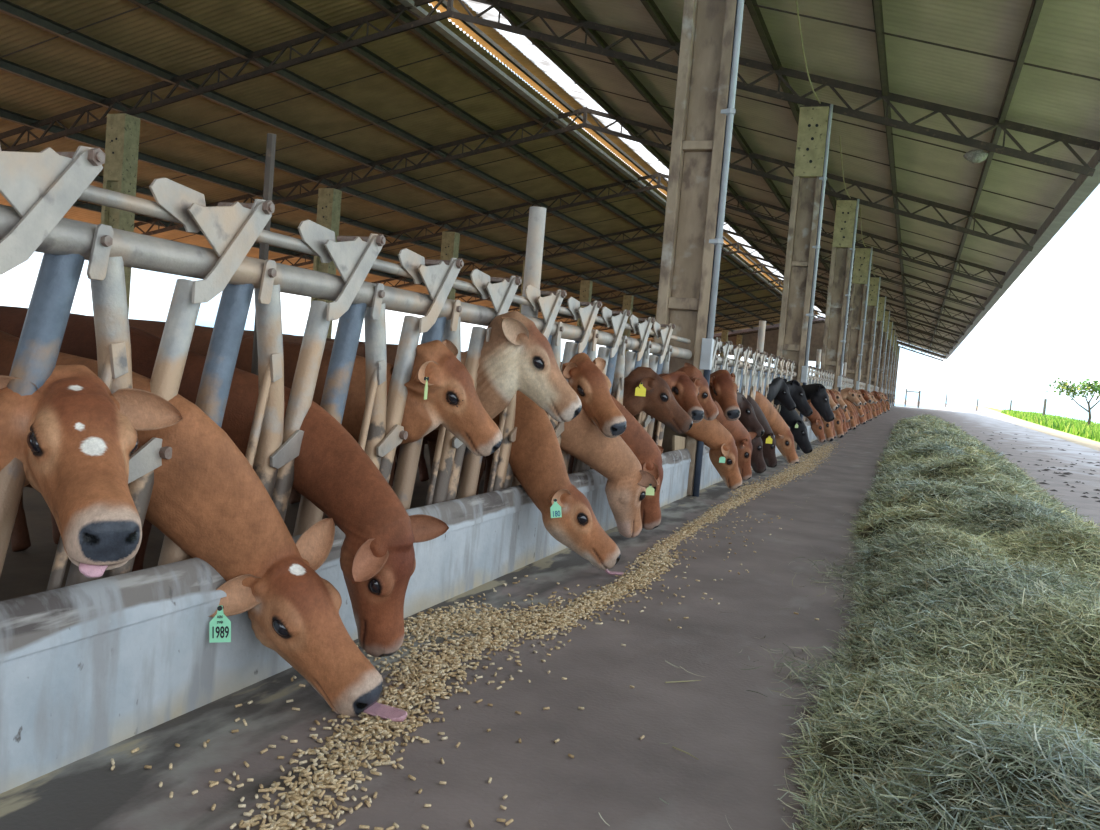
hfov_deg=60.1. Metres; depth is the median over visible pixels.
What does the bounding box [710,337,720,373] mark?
headlock
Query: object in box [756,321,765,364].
steel post
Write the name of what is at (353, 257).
headlock
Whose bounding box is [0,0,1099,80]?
truss
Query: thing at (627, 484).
cow
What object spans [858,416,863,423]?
cow
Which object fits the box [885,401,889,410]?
cow
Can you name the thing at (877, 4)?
purlin
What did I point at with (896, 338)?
downpipe
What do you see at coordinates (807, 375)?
rail
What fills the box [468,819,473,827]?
feed pellet
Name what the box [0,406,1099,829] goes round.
floor
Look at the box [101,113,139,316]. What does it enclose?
concrete pillar
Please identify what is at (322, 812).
feed pellet
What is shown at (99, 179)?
purlin
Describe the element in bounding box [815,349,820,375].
steel post
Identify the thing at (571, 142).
roof truss
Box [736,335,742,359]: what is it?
concrete pillar
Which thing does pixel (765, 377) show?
headlock
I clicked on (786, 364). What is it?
headlock
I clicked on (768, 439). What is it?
cow
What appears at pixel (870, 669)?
stalk
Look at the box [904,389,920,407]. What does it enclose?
gate
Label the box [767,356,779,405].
headlock
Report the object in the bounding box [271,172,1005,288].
roof truss
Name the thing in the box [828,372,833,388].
headlock
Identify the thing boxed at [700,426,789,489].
kerb
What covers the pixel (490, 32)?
ceiling
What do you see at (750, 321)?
roof truss
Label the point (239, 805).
feed pellet
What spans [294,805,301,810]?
feed pellet
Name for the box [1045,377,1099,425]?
young tree
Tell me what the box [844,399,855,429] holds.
cow
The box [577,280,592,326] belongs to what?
concrete pillar
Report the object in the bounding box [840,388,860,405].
cow
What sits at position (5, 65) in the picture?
purlin
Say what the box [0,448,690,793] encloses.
concrete wall
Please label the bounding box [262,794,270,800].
feed pellet
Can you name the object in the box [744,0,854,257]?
purlin
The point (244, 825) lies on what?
feed pellet
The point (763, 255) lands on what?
rod
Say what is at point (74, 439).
cow
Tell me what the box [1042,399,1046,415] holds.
fence post
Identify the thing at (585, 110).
roof truss
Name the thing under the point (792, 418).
cow
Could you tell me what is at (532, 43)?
rod
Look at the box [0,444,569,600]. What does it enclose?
floor
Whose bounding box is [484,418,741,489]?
cow
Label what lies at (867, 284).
downpipe
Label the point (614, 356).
headlock
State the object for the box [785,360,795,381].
headlock
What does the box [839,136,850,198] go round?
rope
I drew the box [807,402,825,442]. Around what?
cow
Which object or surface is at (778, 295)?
roof truss
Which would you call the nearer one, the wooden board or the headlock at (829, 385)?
the wooden board
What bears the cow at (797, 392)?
on the floor at (28, 571)
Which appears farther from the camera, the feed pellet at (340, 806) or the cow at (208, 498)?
the cow at (208, 498)
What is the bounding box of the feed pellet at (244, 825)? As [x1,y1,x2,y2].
[239,824,249,828]
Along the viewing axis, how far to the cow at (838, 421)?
24.03 m
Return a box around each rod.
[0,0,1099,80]
[72,83,1053,208]
[78,185,690,343]
[139,43,1075,180]
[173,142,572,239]
[254,160,1014,261]
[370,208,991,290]
[400,230,982,304]
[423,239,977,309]
[486,261,732,306]
[566,287,955,337]
[594,298,952,344]
[608,273,962,329]
[717,347,795,368]
[763,255,969,318]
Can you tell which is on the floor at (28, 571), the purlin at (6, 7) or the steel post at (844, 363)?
the steel post at (844, 363)
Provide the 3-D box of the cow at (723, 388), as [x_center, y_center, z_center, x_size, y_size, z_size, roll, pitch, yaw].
[0.720,0.059,10.690,3.063,1.324,0.679,6,3,29]
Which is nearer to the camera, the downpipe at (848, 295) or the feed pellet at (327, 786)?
the feed pellet at (327, 786)
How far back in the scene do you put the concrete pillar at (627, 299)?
67.28 m
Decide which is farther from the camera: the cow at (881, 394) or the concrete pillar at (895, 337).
the concrete pillar at (895, 337)
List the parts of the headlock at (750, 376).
strap arm, latch plate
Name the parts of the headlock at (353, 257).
latch plate, strap arm, thin rod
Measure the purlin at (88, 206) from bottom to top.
0.220 m
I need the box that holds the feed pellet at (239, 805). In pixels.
[238,804,245,807]
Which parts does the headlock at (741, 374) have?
latch plate, strap arm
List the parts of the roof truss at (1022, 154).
ridge post, bearing plate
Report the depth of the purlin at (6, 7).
26.11 m
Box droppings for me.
[977,432,1099,501]
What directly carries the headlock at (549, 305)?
attached to the rail at (69, 236)
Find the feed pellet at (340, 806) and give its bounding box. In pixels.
[338,805,347,810]
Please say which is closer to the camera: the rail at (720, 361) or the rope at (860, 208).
the rail at (720, 361)
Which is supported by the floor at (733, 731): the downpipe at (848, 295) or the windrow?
the windrow
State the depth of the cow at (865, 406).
40.35 m
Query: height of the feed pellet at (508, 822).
0.010 m
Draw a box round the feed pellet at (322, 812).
[317,811,327,814]
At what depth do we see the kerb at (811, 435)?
21.05 m
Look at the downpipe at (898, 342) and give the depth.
95.72 m
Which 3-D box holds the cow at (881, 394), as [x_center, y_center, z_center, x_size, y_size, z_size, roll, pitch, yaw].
[18.349,-0.822,56.654,3.277,1.355,0.566,6,3,18]
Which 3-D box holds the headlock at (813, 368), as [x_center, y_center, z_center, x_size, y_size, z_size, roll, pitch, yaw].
[5.609,-0.268,20.836,0.220,1.619,0.860,6,3,21]
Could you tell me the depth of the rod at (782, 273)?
63.41 m
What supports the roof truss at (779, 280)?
on the concrete pillar at (890, 323)
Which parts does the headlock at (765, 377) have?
strap arm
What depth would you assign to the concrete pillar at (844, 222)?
26.93 m
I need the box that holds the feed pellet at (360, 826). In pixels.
[359,825,368,828]
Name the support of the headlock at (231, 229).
attached to the rail at (69, 236)
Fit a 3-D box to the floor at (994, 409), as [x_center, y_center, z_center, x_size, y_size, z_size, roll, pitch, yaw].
[71.909,-0.298,147.825,16.780,0.080,332.500,6,3,21]
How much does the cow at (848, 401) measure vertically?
1.222 m
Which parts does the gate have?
post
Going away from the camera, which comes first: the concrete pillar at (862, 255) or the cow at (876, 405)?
the concrete pillar at (862, 255)
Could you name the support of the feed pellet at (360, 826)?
on the floor at (733, 731)
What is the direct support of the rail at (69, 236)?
attached to the headlock
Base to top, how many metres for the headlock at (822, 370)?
1.619 m
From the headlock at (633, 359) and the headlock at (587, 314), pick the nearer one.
the headlock at (587, 314)
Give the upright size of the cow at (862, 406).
1.278 m
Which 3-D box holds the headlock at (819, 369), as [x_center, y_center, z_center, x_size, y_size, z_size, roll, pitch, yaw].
[6.131,-0.293,22.196,0.220,1.619,0.860,6,3,21]
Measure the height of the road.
0.001 m
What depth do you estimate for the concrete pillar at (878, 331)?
52.75 m
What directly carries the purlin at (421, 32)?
attached to the ceiling at (255, 25)
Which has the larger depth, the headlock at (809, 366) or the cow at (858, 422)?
the cow at (858, 422)
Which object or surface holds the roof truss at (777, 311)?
on the concrete pillar at (895, 337)
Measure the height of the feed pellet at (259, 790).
0.009 m
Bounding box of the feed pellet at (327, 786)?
[325,785,335,788]
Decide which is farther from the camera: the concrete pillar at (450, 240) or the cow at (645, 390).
the concrete pillar at (450, 240)
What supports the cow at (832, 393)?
on the floor at (28, 571)
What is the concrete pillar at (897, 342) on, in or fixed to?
on the floor at (28, 571)
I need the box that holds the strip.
[461,0,824,315]
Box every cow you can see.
[0,306,448,656]
[0,330,406,721]
[0,365,182,577]
[11,316,502,551]
[243,311,581,525]
[289,408,658,537]
[296,335,623,574]
[392,367,692,485]
[418,371,703,481]
[476,353,626,494]
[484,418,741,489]
[561,362,718,473]
[611,395,663,529]
[709,370,740,420]
[714,401,756,479]
[737,392,763,437]
[747,395,776,466]
[751,437,765,472]
[755,391,798,463]
[764,377,795,410]
[774,380,812,416]
[779,403,812,453]
[801,383,834,421]
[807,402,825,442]
[819,414,833,441]
[826,389,837,410]
[828,389,839,407]
[830,389,846,408]
[832,409,843,437]
[838,407,847,434]
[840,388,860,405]
[842,408,849,421]
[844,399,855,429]
[848,401,857,426]
[850,402,859,425]
[855,390,866,404]
[855,405,863,416]
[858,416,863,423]
[859,389,870,402]
[862,406,865,423]
[863,405,869,420]
[866,402,871,420]
[869,392,877,403]
[869,403,876,417]
[871,391,881,400]
[874,403,878,415]
[876,399,881,415]
[878,392,886,401]
[881,400,885,412]
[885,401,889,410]
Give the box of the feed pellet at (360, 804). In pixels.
[354,802,362,809]
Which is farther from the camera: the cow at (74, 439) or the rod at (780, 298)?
the rod at (780, 298)
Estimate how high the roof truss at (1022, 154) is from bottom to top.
5.113 m
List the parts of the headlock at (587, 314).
thin rod, latch plate, strap arm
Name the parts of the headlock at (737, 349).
latch plate, strap arm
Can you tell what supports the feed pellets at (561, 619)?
on the floor at (733, 731)
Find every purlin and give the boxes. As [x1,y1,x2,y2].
[0,0,753,328]
[0,58,734,331]
[0,108,655,317]
[1,148,651,327]
[73,200,653,337]
[127,0,773,325]
[267,0,779,314]
[368,0,781,298]
[486,0,825,312]
[556,0,826,298]
[640,0,849,301]
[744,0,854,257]
[872,0,909,344]
[928,0,1043,350]
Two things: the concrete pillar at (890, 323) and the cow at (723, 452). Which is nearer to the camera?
the cow at (723, 452)
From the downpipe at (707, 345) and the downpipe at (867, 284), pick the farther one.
the downpipe at (867, 284)
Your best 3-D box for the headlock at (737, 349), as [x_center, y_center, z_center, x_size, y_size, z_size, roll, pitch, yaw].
[2.220,-0.101,11.994,0.220,1.619,0.860,6,3,21]
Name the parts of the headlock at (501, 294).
thin rod, latch plate, strap arm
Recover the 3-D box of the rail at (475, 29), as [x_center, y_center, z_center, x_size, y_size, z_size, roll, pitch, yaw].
[7.507,-9.879,47.547,0.100,0.100,129.500,6,3,21]
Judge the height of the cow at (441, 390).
1.293 m
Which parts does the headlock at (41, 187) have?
latch plate, strap arm, thin rod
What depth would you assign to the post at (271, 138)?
4.20 m
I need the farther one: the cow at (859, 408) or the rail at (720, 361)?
the cow at (859, 408)
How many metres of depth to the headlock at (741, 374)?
12.73 m
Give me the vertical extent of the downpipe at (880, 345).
6.604 m
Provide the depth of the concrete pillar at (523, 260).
50.15 m
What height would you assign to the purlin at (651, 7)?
0.180 m
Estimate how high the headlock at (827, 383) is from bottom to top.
1.619 m
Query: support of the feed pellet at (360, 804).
on the floor at (733, 731)
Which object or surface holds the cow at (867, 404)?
on the floor at (28, 571)
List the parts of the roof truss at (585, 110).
ridge post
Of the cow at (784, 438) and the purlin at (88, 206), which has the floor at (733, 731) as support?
the cow at (784, 438)
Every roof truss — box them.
[0,0,1099,176]
[134,107,1036,251]
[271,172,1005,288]
[371,220,986,310]
[455,242,974,324]
[508,263,965,335]
[555,279,959,342]
[593,294,954,348]
[613,305,949,353]
[638,311,945,357]
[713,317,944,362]
[713,320,942,360]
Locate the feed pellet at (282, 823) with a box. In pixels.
[277,822,285,826]
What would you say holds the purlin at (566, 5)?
attached to the ceiling at (1066, 35)
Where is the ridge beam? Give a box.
[397,0,814,318]
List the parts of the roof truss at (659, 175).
ridge post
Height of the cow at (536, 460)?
1.237 m
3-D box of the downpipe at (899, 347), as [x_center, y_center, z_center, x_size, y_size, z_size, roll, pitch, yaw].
[38.087,-4.240,104.385,0.148,6.604,0.101,6,3,21]
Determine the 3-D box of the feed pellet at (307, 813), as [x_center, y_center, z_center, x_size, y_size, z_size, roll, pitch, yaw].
[-0.613,1.016,2.417,0.024,0.011,0.009,6,3,28]
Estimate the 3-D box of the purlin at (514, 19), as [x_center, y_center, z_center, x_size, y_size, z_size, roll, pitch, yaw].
[8.823,-9.568,47.048,0.100,0.180,129.500,6,3,21]
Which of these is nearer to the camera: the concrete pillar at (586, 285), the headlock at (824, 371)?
the headlock at (824, 371)
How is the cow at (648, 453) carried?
on the floor at (28, 571)
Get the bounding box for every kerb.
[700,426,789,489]
[804,421,816,441]
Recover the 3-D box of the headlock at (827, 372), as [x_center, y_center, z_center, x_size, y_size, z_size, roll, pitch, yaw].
[6.913,-0.332,24.236,0.220,1.619,0.860,6,3,21]
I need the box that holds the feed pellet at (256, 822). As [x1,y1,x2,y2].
[251,821,258,826]
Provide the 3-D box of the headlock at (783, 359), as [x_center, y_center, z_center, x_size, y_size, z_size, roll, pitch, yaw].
[3.784,-0.178,16.075,0.220,1.619,0.860,6,3,21]
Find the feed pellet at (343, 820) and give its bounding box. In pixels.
[337,819,345,825]
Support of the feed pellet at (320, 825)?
on the floor at (733, 731)
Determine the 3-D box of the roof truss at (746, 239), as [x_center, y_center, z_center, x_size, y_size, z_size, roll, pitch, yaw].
[6.327,-7.961,53.877,33.228,4.361,0.030,6,3,21]
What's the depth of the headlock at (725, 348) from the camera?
11.25 m
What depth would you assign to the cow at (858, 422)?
33.09 m
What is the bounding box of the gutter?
[945,148,1099,358]
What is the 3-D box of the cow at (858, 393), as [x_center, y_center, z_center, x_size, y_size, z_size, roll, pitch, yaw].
[9.732,-0.367,34.169,3.126,1.292,0.540,6,3,21]
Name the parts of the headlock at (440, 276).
thin rod, latch plate, strap arm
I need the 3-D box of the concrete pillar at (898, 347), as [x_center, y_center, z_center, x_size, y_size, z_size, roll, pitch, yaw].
[37.870,-4.248,104.623,0.540,6.560,0.372,6,3,21]
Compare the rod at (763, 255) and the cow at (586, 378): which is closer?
the cow at (586, 378)
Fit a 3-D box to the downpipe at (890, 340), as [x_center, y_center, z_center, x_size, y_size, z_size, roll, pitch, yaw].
[24.873,-3.591,69.917,0.148,6.604,0.101,6,3,21]
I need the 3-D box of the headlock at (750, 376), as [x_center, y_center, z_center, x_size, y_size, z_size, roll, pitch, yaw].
[2.741,-0.127,13.354,0.220,1.619,0.860,6,3,21]
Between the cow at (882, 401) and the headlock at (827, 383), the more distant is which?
the cow at (882, 401)
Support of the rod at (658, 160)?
attached to the purlin at (421, 32)
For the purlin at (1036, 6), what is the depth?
15.94 m
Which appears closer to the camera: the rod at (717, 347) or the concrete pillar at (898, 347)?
the rod at (717, 347)
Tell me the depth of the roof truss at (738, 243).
55.40 m
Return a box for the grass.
[1001,409,1099,441]
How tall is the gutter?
0.340 m
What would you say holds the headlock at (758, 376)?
attached to the rail at (720, 361)
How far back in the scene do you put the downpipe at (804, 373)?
18.16 m
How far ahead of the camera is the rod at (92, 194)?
3.37 m
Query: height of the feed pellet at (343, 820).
0.009 m
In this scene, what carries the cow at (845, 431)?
on the floor at (28, 571)
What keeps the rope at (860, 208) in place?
attached to the concrete pillar at (862, 255)
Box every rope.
[795,0,820,103]
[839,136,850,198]
[860,208,865,246]
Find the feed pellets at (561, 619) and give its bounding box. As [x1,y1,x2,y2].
[111,442,844,829]
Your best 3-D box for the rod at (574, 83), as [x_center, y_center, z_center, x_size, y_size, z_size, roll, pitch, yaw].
[-3.583,-7.474,28.026,33.228,4.361,0.030,6,3,21]
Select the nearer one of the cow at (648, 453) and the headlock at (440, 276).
the headlock at (440, 276)
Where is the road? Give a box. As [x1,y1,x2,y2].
[895,399,1099,491]
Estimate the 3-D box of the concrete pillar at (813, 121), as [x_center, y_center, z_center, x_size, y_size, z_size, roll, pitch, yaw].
[4.835,-2.624,18.453,0.540,6.560,0.372,6,3,21]
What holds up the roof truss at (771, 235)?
on the concrete pillar at (874, 282)
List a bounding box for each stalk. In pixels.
[665,680,700,682]
[672,746,698,759]
[835,669,870,745]
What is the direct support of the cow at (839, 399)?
on the floor at (28, 571)
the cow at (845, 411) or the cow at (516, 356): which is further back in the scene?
the cow at (845, 411)
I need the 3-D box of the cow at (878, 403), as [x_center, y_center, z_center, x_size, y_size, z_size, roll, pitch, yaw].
[17.280,-0.745,53.935,3.117,1.298,0.550,6,3,27]
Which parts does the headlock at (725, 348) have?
latch plate, strap arm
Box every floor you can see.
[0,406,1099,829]
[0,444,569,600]
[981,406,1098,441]
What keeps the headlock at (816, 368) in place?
attached to the rail at (807, 375)
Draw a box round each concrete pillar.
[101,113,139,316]
[310,188,341,337]
[440,231,459,340]
[519,260,524,312]
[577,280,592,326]
[622,295,633,355]
[652,0,736,495]
[720,330,727,356]
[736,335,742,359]
[775,106,829,448]
[819,200,856,390]
[844,248,870,389]
[860,277,878,391]
[870,297,884,390]
[877,311,888,391]
[883,322,891,393]
[886,330,894,397]
[888,337,896,404]
[891,342,897,406]
[893,347,898,405]
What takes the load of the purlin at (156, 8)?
attached to the ceiling at (255, 25)
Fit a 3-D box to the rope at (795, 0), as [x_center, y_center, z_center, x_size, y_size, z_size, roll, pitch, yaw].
[4.329,-6.116,15.929,0.024,0.699,4.606,6,3,21]
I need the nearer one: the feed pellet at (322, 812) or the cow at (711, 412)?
the feed pellet at (322, 812)
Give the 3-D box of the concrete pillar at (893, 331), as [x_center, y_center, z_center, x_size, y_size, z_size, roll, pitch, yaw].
[27.960,-3.761,78.772,0.540,6.560,0.372,6,3,21]
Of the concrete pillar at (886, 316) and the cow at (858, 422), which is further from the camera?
the concrete pillar at (886, 316)
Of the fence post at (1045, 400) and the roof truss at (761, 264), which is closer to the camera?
the roof truss at (761, 264)
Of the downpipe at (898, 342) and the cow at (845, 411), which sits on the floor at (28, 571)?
the cow at (845, 411)
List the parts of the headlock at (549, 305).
latch plate, strap arm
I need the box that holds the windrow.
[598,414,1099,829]
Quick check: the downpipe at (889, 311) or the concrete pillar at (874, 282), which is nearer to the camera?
the concrete pillar at (874, 282)
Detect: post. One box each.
[251,133,276,374]
[521,206,545,317]
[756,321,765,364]
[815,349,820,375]
[842,362,846,381]
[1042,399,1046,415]
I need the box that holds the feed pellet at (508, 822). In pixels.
[505,819,513,825]
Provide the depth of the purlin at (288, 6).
27.40 m
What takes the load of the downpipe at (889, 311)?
attached to the concrete pillar at (886, 316)
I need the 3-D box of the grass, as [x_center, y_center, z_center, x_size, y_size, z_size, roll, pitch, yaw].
[41.018,0.464,75.373,10.076,0.751,120.163,6,3,21]
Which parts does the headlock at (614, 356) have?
thin rod, latch plate, strap arm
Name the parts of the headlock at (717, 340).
strap arm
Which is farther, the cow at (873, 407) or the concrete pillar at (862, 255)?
the cow at (873, 407)
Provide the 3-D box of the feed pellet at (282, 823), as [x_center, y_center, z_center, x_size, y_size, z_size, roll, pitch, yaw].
[-0.665,1.014,2.353,0.009,0.010,0.023,7,4,38]
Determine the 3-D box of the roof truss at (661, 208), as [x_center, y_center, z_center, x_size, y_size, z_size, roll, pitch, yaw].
[3.024,-7.798,45.260,33.228,4.361,0.030,6,3,21]
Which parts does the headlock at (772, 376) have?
strap arm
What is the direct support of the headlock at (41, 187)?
attached to the rail at (69, 236)
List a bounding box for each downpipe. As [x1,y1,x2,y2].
[692,0,743,496]
[796,104,832,449]
[837,199,859,391]
[856,247,872,390]
[867,277,880,391]
[875,296,885,390]
[880,311,889,401]
[884,321,892,401]
[888,330,895,399]
[889,338,896,407]
[892,342,898,405]
[894,347,899,402]
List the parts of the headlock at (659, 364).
thin rod, strap arm, latch plate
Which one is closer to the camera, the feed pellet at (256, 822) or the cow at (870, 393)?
the feed pellet at (256, 822)
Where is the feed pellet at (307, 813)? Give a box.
[305,811,312,816]
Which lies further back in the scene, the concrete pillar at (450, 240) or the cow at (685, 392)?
the concrete pillar at (450, 240)
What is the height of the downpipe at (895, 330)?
6.604 m
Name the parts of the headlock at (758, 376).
strap arm, latch plate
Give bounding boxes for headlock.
[0,145,132,590]
[102,177,283,577]
[270,220,386,535]
[376,248,463,509]
[446,269,521,500]
[504,284,566,487]
[555,297,601,472]
[585,306,630,469]
[624,315,654,427]
[644,321,675,445]
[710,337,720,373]
[715,341,731,370]
[725,344,742,383]
[735,347,751,395]
[744,349,759,398]
[752,352,767,399]
[761,354,773,397]
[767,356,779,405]
[773,357,785,412]
[778,359,790,411]
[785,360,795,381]
[803,365,811,421]
[804,367,814,421]
[808,367,817,420]
[814,368,820,382]
[817,369,823,383]
[820,371,828,386]
[821,370,826,384]
[825,371,830,388]
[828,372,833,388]
[828,373,835,388]
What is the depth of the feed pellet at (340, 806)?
2.48 m
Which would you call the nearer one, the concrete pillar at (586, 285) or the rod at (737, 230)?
the rod at (737, 230)
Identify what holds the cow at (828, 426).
on the floor at (28, 571)
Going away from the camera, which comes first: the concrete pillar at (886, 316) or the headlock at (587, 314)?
the headlock at (587, 314)
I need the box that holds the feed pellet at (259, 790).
[258,789,268,791]
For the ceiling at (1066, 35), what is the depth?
19.79 m
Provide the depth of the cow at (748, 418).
12.07 m
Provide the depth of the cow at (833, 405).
21.46 m
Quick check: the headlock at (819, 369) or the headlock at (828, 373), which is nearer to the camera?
the headlock at (819, 369)
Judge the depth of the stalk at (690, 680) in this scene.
3.74 m
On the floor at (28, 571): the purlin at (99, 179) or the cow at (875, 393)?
the cow at (875, 393)
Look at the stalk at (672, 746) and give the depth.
3.04 m
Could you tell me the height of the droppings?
0.027 m
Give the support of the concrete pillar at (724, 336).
on the floor at (28, 571)
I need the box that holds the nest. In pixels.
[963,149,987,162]
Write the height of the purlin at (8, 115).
0.220 m
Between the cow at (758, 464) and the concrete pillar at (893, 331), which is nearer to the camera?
the cow at (758, 464)
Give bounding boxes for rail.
[0,204,691,358]
[437,0,819,317]
[714,356,796,376]
[807,375,833,382]
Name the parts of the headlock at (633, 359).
thin rod, latch plate, strap arm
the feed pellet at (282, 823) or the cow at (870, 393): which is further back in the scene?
the cow at (870, 393)
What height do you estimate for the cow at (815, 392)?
1.298 m
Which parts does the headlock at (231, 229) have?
latch plate, strap arm, thin rod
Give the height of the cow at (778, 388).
1.345 m
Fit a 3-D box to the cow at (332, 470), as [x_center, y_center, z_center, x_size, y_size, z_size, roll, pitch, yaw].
[-1.872,0.215,3.913,3.084,1.267,0.530,6,3,21]
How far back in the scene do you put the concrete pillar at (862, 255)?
35.54 m
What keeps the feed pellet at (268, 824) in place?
on the floor at (733, 731)
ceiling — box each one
[0,0,815,340]
[429,0,819,314]
[501,0,1099,354]
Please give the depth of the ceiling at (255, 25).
28.64 m
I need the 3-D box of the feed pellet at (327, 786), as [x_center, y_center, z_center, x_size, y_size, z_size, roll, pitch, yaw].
[-0.595,1.009,2.578,0.027,0.010,0.009,4,3,-7]
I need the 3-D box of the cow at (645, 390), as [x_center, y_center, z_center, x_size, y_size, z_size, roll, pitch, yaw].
[-0.252,0.128,8.289,2.977,1.267,0.567,6,3,24]
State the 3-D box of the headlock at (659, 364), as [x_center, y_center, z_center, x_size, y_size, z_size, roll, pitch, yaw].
[0.916,-0.037,8.593,0.220,1.619,0.860,6,3,21]
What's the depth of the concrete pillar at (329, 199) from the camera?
32.86 m
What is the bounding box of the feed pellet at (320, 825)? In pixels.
[317,823,324,828]
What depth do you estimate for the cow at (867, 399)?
36.81 m
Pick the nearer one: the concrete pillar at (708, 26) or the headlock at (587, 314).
the headlock at (587, 314)
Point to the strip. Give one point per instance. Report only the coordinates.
(520, 42)
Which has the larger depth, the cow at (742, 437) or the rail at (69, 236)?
the cow at (742, 437)
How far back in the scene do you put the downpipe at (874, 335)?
44.01 m
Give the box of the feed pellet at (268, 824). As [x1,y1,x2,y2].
[261,823,271,827]
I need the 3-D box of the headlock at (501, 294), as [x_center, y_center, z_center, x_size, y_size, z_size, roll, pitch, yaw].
[-0.388,0.027,5.193,0.220,1.619,0.860,6,3,21]
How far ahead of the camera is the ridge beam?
27.58 m

